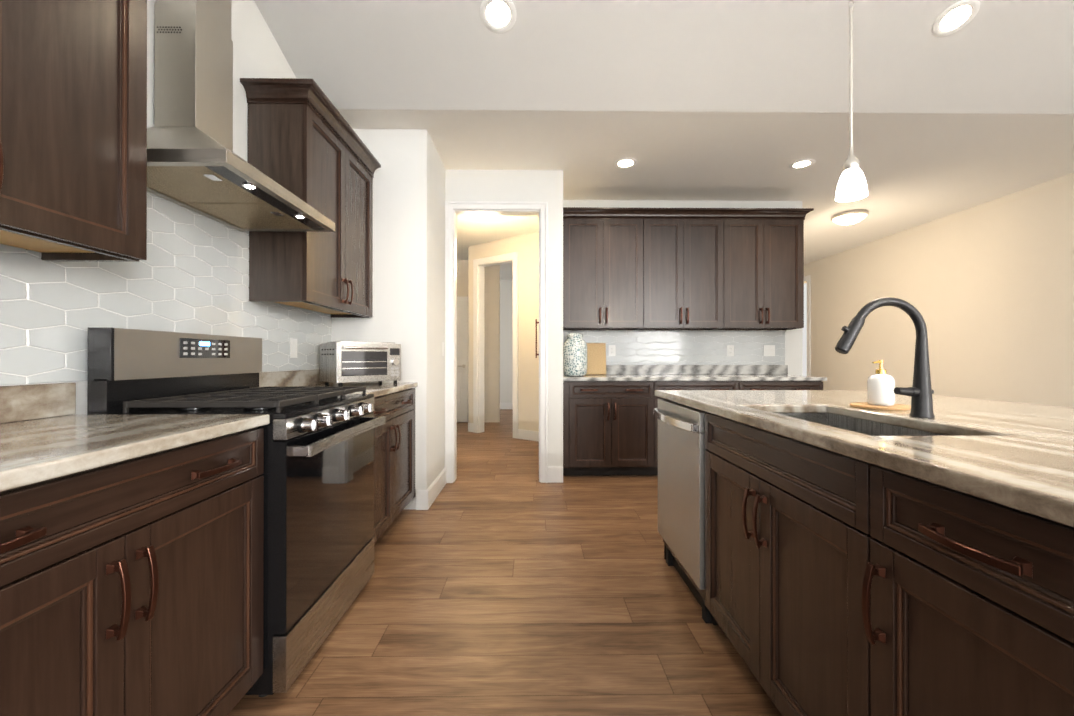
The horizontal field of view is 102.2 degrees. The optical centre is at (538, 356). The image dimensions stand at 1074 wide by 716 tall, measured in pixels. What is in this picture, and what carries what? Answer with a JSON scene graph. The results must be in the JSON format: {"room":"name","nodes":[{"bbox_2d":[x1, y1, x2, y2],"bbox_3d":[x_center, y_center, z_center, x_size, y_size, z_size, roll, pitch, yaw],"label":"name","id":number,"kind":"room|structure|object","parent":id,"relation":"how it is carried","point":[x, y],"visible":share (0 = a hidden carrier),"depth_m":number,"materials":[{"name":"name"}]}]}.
{"room":"kitchen","nodes":[
{"label":"kitchen","id":0,"kind":"room"},
{"bbox_2d":[10,0,311,414],"bbox_3d":[-1.516,-1.407,-0.005,0.120,5.000,6.250,0,0,-1],"label":"wall","id":1,"kind":"structure","parent":0,"point":[257,52],"depth_m":2.17,"materials":[{"name":"white paint"}]},
{"bbox_2d":[0,368,331,423],"bbox_3d":[-1.459,0.131,1.290,0.020,0.100,3.648,0,0,-1],"label":"backsplash","id":2,"kind":"structure","parent":1,"relation":"attached to","point":[19,401],"depth_m":1.29,"materials":[{"name":"beige stone"}]},
{"bbox_2d":[147,0,334,231],"bbox_3d":[-1.231,-1.283,1.759,0.468,1.338,0.760,0,0,-1],"label":"range hood","id":3,"kind":"object","parent":1,"relation":"attached to","point":[195,163],"visible":1,"depth_m":1.66,"materials":[{"name":"silver metal"}]},
{"bbox_2d":[290,338,296,357],"bbox_3d":[-1.472,-0.051,2.612,0.008,0.116,0.072,0,0,-1],"label":"light switch","id":4,"kind":"object","parent":1,"relation":"attached to","point":[293,347],"visible":1,"depth_m":2.60,"materials":[{"name":"white plastic"}]},
{"bbox_2d":[332,129,445,508],"bbox_3d":[-1.213,-0.269,3.456,0.810,2.740,0.670,0,0,-1],"label":"wall","id":5,"kind":"structure","parent":0,"point":[408,290],"depth_m":3.13,"materials":[{"name":"white paint"}]},
{"bbox_2d":[416,490,428,509],"bbox_3d":[-0.834,1.030,3.115,0.089,0.142,0.014,0,0,-1],"label":"baseboard","id":6,"kind":"structure","parent":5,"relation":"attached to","point":[422,499],"depth_m":3.11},
{"bbox_2d":[427,467,445,507],"bbox_3d":[-0.801,1.030,3.448,0.014,0.142,0.650,0,0,-1],"label":"baseboard","id":7,"kind":"structure","parent":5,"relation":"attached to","point":[436,486],"depth_m":3.41,"materials":[{"name":"white wood"}]},
{"bbox_2d":[457,260,499,421],"bbox_3d":[-1.054,-0.259,7.363,0.800,2.740,0.100,0,0,-1],"label":"wall","id":8,"kind":"structure","parent":0,"point":[491,343],"depth_m":7.32,"materials":[{"name":"paint"}]},
{"bbox_2d":[457,297,468,421],"bbox_3d":[-1.279,0.051,7.267,0.338,2.120,0.084,0,0,-1],"label":"door frame","id":9,"kind":"structure","parent":8,"relation":"attached to","point":[462,361],"depth_m":7.27,"materials":[{"name":"white"}]},
{"bbox_2d":[468,232,538,430],"bbox_3d":[-0.382,-0.262,6.021,1.526,2.740,0.120,0,0,36],"label":"wall","id":10,"kind":"structure","parent":0,"point":[526,247],"depth_m":5.80,"materials":[{"name":"paint"}]},
{"bbox_2d":[468,253,510,432],"bbox_3d":[-0.661,-0.154,6.152,0.750,2.525,0.546,0,0,-1],"label":"trim","id":11,"kind":"structure","parent":10,"relation":"attached to","point":[477,424],"depth_m":6.31,"materials":[{"name":"white wood"}]},
{"bbox_2d":[511,252,517,438],"bbox_3d":[-0.310,-0.155,5.936,0.084,2.525,0.169,0,0,-1],"label":"trim","id":12,"kind":"structure","parent":10,"relation":"attached to","point":[514,255],"depth_m":5.87,"materials":[{"name":"white wood"}]},
{"bbox_2d":[518,429,538,441],"bbox_3d":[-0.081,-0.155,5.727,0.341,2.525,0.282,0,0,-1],"label":"trim","id":13,"kind":"structure","parent":10,"relation":"attached to","point":[522,434],"depth_m":5.74,"materials":[{"name":"white wood"}]},
{"bbox_2d":[536,319,538,357],"bbox_3d":[-0.009,-0.158,3.808,0.030,0.340,0.014,0,0,-1],"label":"door handle","id":14,"kind":"object","parent":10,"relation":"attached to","point":[536,337],"depth_m":3.80,"materials":[{"name":"brown metal"}]},
{"bbox_2d":[227,409,781,715],"bbox_3d":[1.630,1.132,3.702,6.680,0.060,13.600,0,0,-1],"label":"floor","id":15,"kind":"structure","parent":0,"point":[503,581],"depth_m":1.82,"materials":[{"name":"brown wood"}]},
{"bbox_2d":[0,428,263,715],"bbox_3d":[-1.173,0.654,0.866,0.632,0.882,0.993,0,0,-1],"label":"base cabinet","id":16,"kind":"object","parent":15,"relation":"on","point":[130,564],"depth_m":0.93,"materials":[{"name":"brown wood"}]},
{"bbox_2d":[0,412,269,495],"bbox_3d":[-1.146,0.195,0.417,0.625,0.032,1.894,0,0,-1],"label":"countertop","id":17,"kind":"structure","parent":16,"relation":"on","point":[47,449],"depth_m":0.98,"materials":[{"name":"beige stone"}]},
{"bbox_2d":[87,328,385,696],"bbox_3d":[-1.083,0.503,1.753,0.688,1.188,0.763,0,0,-1],"label":"range","id":18,"kind":"object","parent":15,"relation":"on","point":[318,474],"visible":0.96,"depth_m":1.53,"materials":[{"name":"black metal"}]},
{"bbox_2d":[373,396,379,542],"bbox_3d":[-1.190,0.658,2.251,0.632,0.882,0.223,0,0,-1],"label":"base cabinet","id":19,"kind":"object","parent":15,"relation":"on","point":[376,411],"depth_m":2.39,"materials":[{"name":"brown wood"}]},
{"bbox_2d":[380,392,395,535],"bbox_3d":[-1.192,0.658,2.487,0.632,0.882,0.250,0,0,-1],"label":"base cabinet","id":20,"kind":"object","parent":15,"relation":"on","point":[387,403],"depth_m":2.55,"materials":[{"name":"brown wood"}]},
{"bbox_2d":[300,382,417,399],"bbox_3d":[-1.173,0.201,2.629,0.625,0.032,0.977,0,0,-1],"label":"countertop","id":21,"kind":"structure","parent":20,"relation":"on","point":[384,388],"depth_m":2.75,"materials":[{"name":"beige stone"}]},
{"bbox_2d":[320,341,400,386],"bbox_3d":[-1.152,0.045,2.850,0.318,0.279,0.421,0,0,44],"label":"toaster oven","id":22,"kind":"object","parent":21,"relation":"on","point":[341,362],"visible":1,"depth_m":2.74,"materials":[{"name":"silver metal"}]},
{"bbox_2d":[396,392,403,516],"bbox_3d":[-1.194,0.659,2.655,0.632,0.882,0.231,0,0,-1],"label":"base cabinet","id":23,"kind":"object","parent":15,"relation":"on","point":[399,395],"depth_m":2.79,"materials":[{"name":"brown wood"}]},
{"bbox_2d":[404,392,407,507],"bbox_3d":[-1.208,0.659,2.872,0.610,0.882,0.204,0,0,-1],"label":"base cabinet","id":24,"kind":"object","parent":15,"relation":"on","point":[405,393],"depth_m":2.93,"materials":[{"name":"brown wood"}]},
{"bbox_2d":[408,388,414,502],"bbox_3d":[-1.199,0.660,3.045,0.632,0.882,0.142,0,0,-1],"label":"base cabinet","id":25,"kind":"object","parent":15,"relation":"on","point":[411,391],"depth_m":3.03,"materials":[{"name":"brown wood"}]},
{"bbox_2d":[563,383,662,475],"bbox_3d":[0.662,0.662,4.224,0.890,0.882,0.606,0,0,-1],"label":"base cabinet","id":26,"kind":"object","parent":15,"relation":"on","point":[610,429],"depth_m":3.93,"materials":[{"name":"brown wood"}]},
{"bbox_2d":[563,375,826,382],"bbox_3d":[1.415,0.204,4.225,2.396,0.032,0.627,0,0,-1],"label":"countertop","id":27,"kind":"structure","parent":26,"relation":"on","point":[587,378],"depth_m":3.92,"materials":[{"name":"beige stone"}]},
{"bbox_2d":[563,333,586,375],"bbox_3d":[0.356,-0.022,4.189,0.236,0.420,0.236,0,0,-1],"label":"vase","id":28,"kind":"object","parent":27,"relation":"on","point":[574,354],"visible":1,"depth_m":4.09,"materials":[{"name":"ceramic"}]},
{"bbox_2d":[586,343,605,374],"bbox_3d":[0.580,0.023,4.482,0.240,0.328,0.062,0,0,-1],"label":"cutting board","id":29,"kind":"object","parent":27,"relation":"on","point":[596,358],"visible":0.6,"depth_m":4.47,"materials":[{"name":"brown wood"}]},
{"bbox_2d":[663,383,746,389],"bbox_3d":[1.433,0.662,4.233,0.894,0.882,0.606,0,0,-1],"label":"base cabinet","id":30,"kind":"object","parent":15,"relation":"on","point":[666,386],"depth_m":3.94,"materials":[{"name":"brown wood"}]},
{"bbox_2d":[747,383,822,389],"bbox_3d":[2.176,0.662,4.242,0.834,0.882,0.606,0,0,-1],"label":"base cabinet","id":31,"kind":"object","parent":15,"relation":"on","point":[750,386],"depth_m":3.95,"materials":[{"name":"brown wood"}]},
{"bbox_2d":[655,394,1073,715],"bbox_3d":[1.115,0.655,1.388,0.957,0.883,1.938,0,0,-1],"label":"kitchen island","id":32,"kind":"object","parent":15,"relation":"on","point":[865,562],"depth_m":0.86,"materials":[{"name":"brown wood"}]},
{"bbox_2d":[654,399,718,624],"bbox_3d":[0.929,0.662,2.051,0.671,0.872,0.591,0,0,-1],"label":"dishwasher","id":33,"kind":"object","parent":32,"relation":"in","point":[681,500],"visible":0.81,"depth_m":1.94,"materials":[{"name":"silver metal"}]},
{"bbox_2d":[655,390,1073,517],"bbox_3d":[1.282,0.197,1.410,1.270,0.032,1.940,0,0,-1],"label":"island countertop","id":34,"kind":"structure","parent":32,"relation":"on","point":[1024,452],"depth_m":1.00,"materials":[{"name":"beige stone"}]},
{"bbox_2d":[779,410,958,433],"bbox_3d":[0.928,0.318,1.315,0.354,0.234,0.664,0,0,-1],"label":"sink","id":35,"kind":"object","parent":34,"relation":"in","point":[860,421],"depth_m":1.45,"materials":[{"name":"grey metal"}]},
{"bbox_2d":[850,402,910,409],"bbox_3d":[1.220,0.177,1.544,0.182,0.009,0.182,0,0,-1],"label":"trivet","id":36,"kind":"object","parent":34,"relation":"on","point":[865,405],"visible":0.73,"depth_m":1.49,"materials":[{"name":"brown wood"}]},
{"bbox_2d":[867,360,894,405],"bbox_3d":[1.220,0.093,1.544,0.077,0.158,0.077,0,0,-1],"label":"soap dispenser","id":37,"kind":"object","parent":36,"relation":"on","point":[880,386],"visible":1,"depth_m":1.52,"materials":[{"name":"white ceramic"}]},
{"bbox_2d":[835,297,934,417],"bbox_3d":[1.034,0.002,1.297,0.288,0.358,0.057,0,0,-1],"label":"faucet","id":38,"kind":"object","parent":34,"relation":"on","point":[920,392],"visible":1,"depth_m":1.29,"materials":[{"name":"black metal"}]},
{"bbox_2d":[446,170,562,465],"bbox_3d":[-0.702,-0.268,3.857,1.840,2.740,0.120,0,0,-1],"label":"wall","id":39,"kind":"structure","parent":0,"point":[510,185],"depth_m":3.81,"materials":[{"name":"white paint"}]},
{"bbox_2d":[445,201,547,482],"bbox_3d":[-0.365,-0.124,3.848,0.893,2.454,0.146,0,0,-1],"label":"door frame","id":40,"kind":"structure","parent":39,"relation":"attached to","point":[540,209],"depth_m":3.79,"materials":[{"name":"white wood"}]},
{"bbox_2d":[548,466,562,482],"bbox_3d":[0.151,1.031,3.797,0.134,0.142,0.014,0,0,-1],"label":"baseboard","id":41,"kind":"structure","parent":39,"relation":"attached to","point":[555,474],"depth_m":3.79,"materials":[{"name":"white wood"}]},
{"bbox_2d":[500,280,512,402],"bbox_3d":[0.023,-0.254,9.236,3.000,2.740,0.100,0,0,-1],"label":"wall","id":42,"kind":"structure","parent":0,"point":[506,341],"depth_m":9.18,"materials":[{"name":"white paint"}]},
{"bbox_2d":[500,403,512,408],"bbox_3d":[-0.401,1.044,9.171,2.150,0.142,0.014,0,0,-1],"label":"baseboard","id":43,"kind":"structure","parent":42,"relation":"attached to","point":[506,405],"depth_m":9.16,"materials":[{"name":"white wood"}]},
{"bbox_2d":[254,0,1073,279],"bbox_3d":[2.075,-2.756,3.716,7.390,2.236,13.600,0,0,-1],"label":"ceiling","id":44,"kind":"structure","parent":0,"point":[1004,56],"depth_m":2.78,"materials":[{"name":"paint"}]},
{"bbox_2d":[470,215,493,221],"bbox_3d":[-0.634,-1.569,4.851,0.315,0.131,0.315,0,0,-1],"label":"light","id":45,"kind":"object","parent":44,"relation":"attached to","point":[481,218],"visible":0.44,"depth_m":4.81,"materials":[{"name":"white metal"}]},
{"bbox_2d":[480,0,516,32],"bbox_3d":[-0.214,-1.838,2.326,0.196,0.071,0.186,0,0,-1],"label":"recessed light","id":46,"kind":"object","parent":44,"relation":"in","point":[498,16],"visible":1,"depth_m":2.33,"materials":[{"name":"white plastic"}]},
{"bbox_2d":[614,158,637,168],"bbox_3d":[0.740,-1.634,3.668,0.196,0.006,0.196,0,0,-1],"label":"recessed light","id":47,"kind":"object","parent":44,"relation":"in","point":[623,163],"visible":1,"depth_m":3.66,"materials":[{"name":"white plastic"}]},
{"bbox_2d":[788,159,814,168],"bbox_3d":[2.240,-1.634,3.686,0.196,0.006,0.196,0,0,-1],"label":"recessed light","id":48,"kind":"object","parent":44,"relation":"in","point":[802,163],"visible":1,"depth_m":3.68,"materials":[{"name":"white plastic"}]},
{"bbox_2d":[831,210,868,225],"bbox_3d":[3.575,-1.568,4.981,0.357,0.131,0.357,0,0,-1],"label":"flush ceiling light","id":49,"kind":"object","parent":44,"relation":"attached to","point":[848,218],"visible":1,"depth_m":4.89,"materials":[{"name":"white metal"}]},
{"bbox_2d":[835,0,867,201],"bbox_3d":[1.214,-1.347,1.683,0.124,1.458,0.124,0,0,-1],"label":"pendant light","id":50,"kind":"object","parent":44,"relation":"hanging from","point":[852,185],"visible":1,"depth_m":1.68,"materials":[{"name":"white glass"}]},
{"bbox_2d":[932,0,979,36],"bbox_3d":[2.266,-1.838,2.356,0.196,0.071,0.186,0,0,-1],"label":"recessed light","id":51,"kind":"object","parent":44,"relation":"in","point":[955,17],"visible":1,"depth_m":2.35,"materials":[{"name":"white plastic"}]},
{"bbox_2d":[563,200,802,375],"bbox_3d":[1.494,-0.266,4.604,2.570,2.740,0.120,0,0,-1],"label":"wall","id":52,"kind":"structure","parent":0,"point":[794,350],"depth_m":4.55,"materials":[{"name":"white paint"}]},
{"bbox_2d":[609,345,615,355],"bbox_3d":[0.770,-0.061,4.518,0.072,0.116,0.008,0,0,-1],"label":"electrical outlet","id":53,"kind":"object","parent":52,"relation":"attached to","point":[612,350],"visible":1,"depth_m":4.52,"materials":[{"name":"white plastic"}]},
{"bbox_2d":[563,363,786,374],"bbox_3d":[1.412,0.139,4.528,2.396,0.100,0.020,0,0,-1],"label":"backsplash","id":54,"kind":"structure","parent":52,"relation":"attached to","point":[611,368],"depth_m":4.52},
{"bbox_2d":[727,345,733,355],"bbox_3d":[2.010,-0.061,4.533,0.072,0.116,0.008,0,0,-1],"label":"electrical outlet","id":55,"kind":"object","parent":52,"relation":"attached to","point":[730,350],"visible":1,"depth_m":4.53,"materials":[{"name":"white plastic"}]},
{"bbox_2d":[764,345,774,355],"bbox_3d":[2.420,-0.061,4.536,0.118,0.116,0.012,0,0,-1],"label":"light switch","id":56,"kind":"object","parent":52,"relation":"attached to","point":[769,350],"visible":1,"depth_m":4.54,"materials":[{"name":"white plastic"}]},
{"bbox_2d":[804,173,1073,407],"bbox_3d":[4.838,-1.400,2.996,0.120,5.000,12.100,0,0,-1],"label":"wall","id":57,"kind":"structure","parent":0,"point":[986,290],"depth_m":4.77,"materials":[{"name":"paint"}]},
{"bbox_2d":[804,275,810,375],"bbox_3d":[4.708,-0.150,8.072,0.018,2.525,1.110,0,0,-1],"label":"door frame","id":58,"kind":"structure","parent":57,"relation":"attached to","point":[807,278],"depth_m":7.55,"materials":[{"name":"white wood"}]}
]}

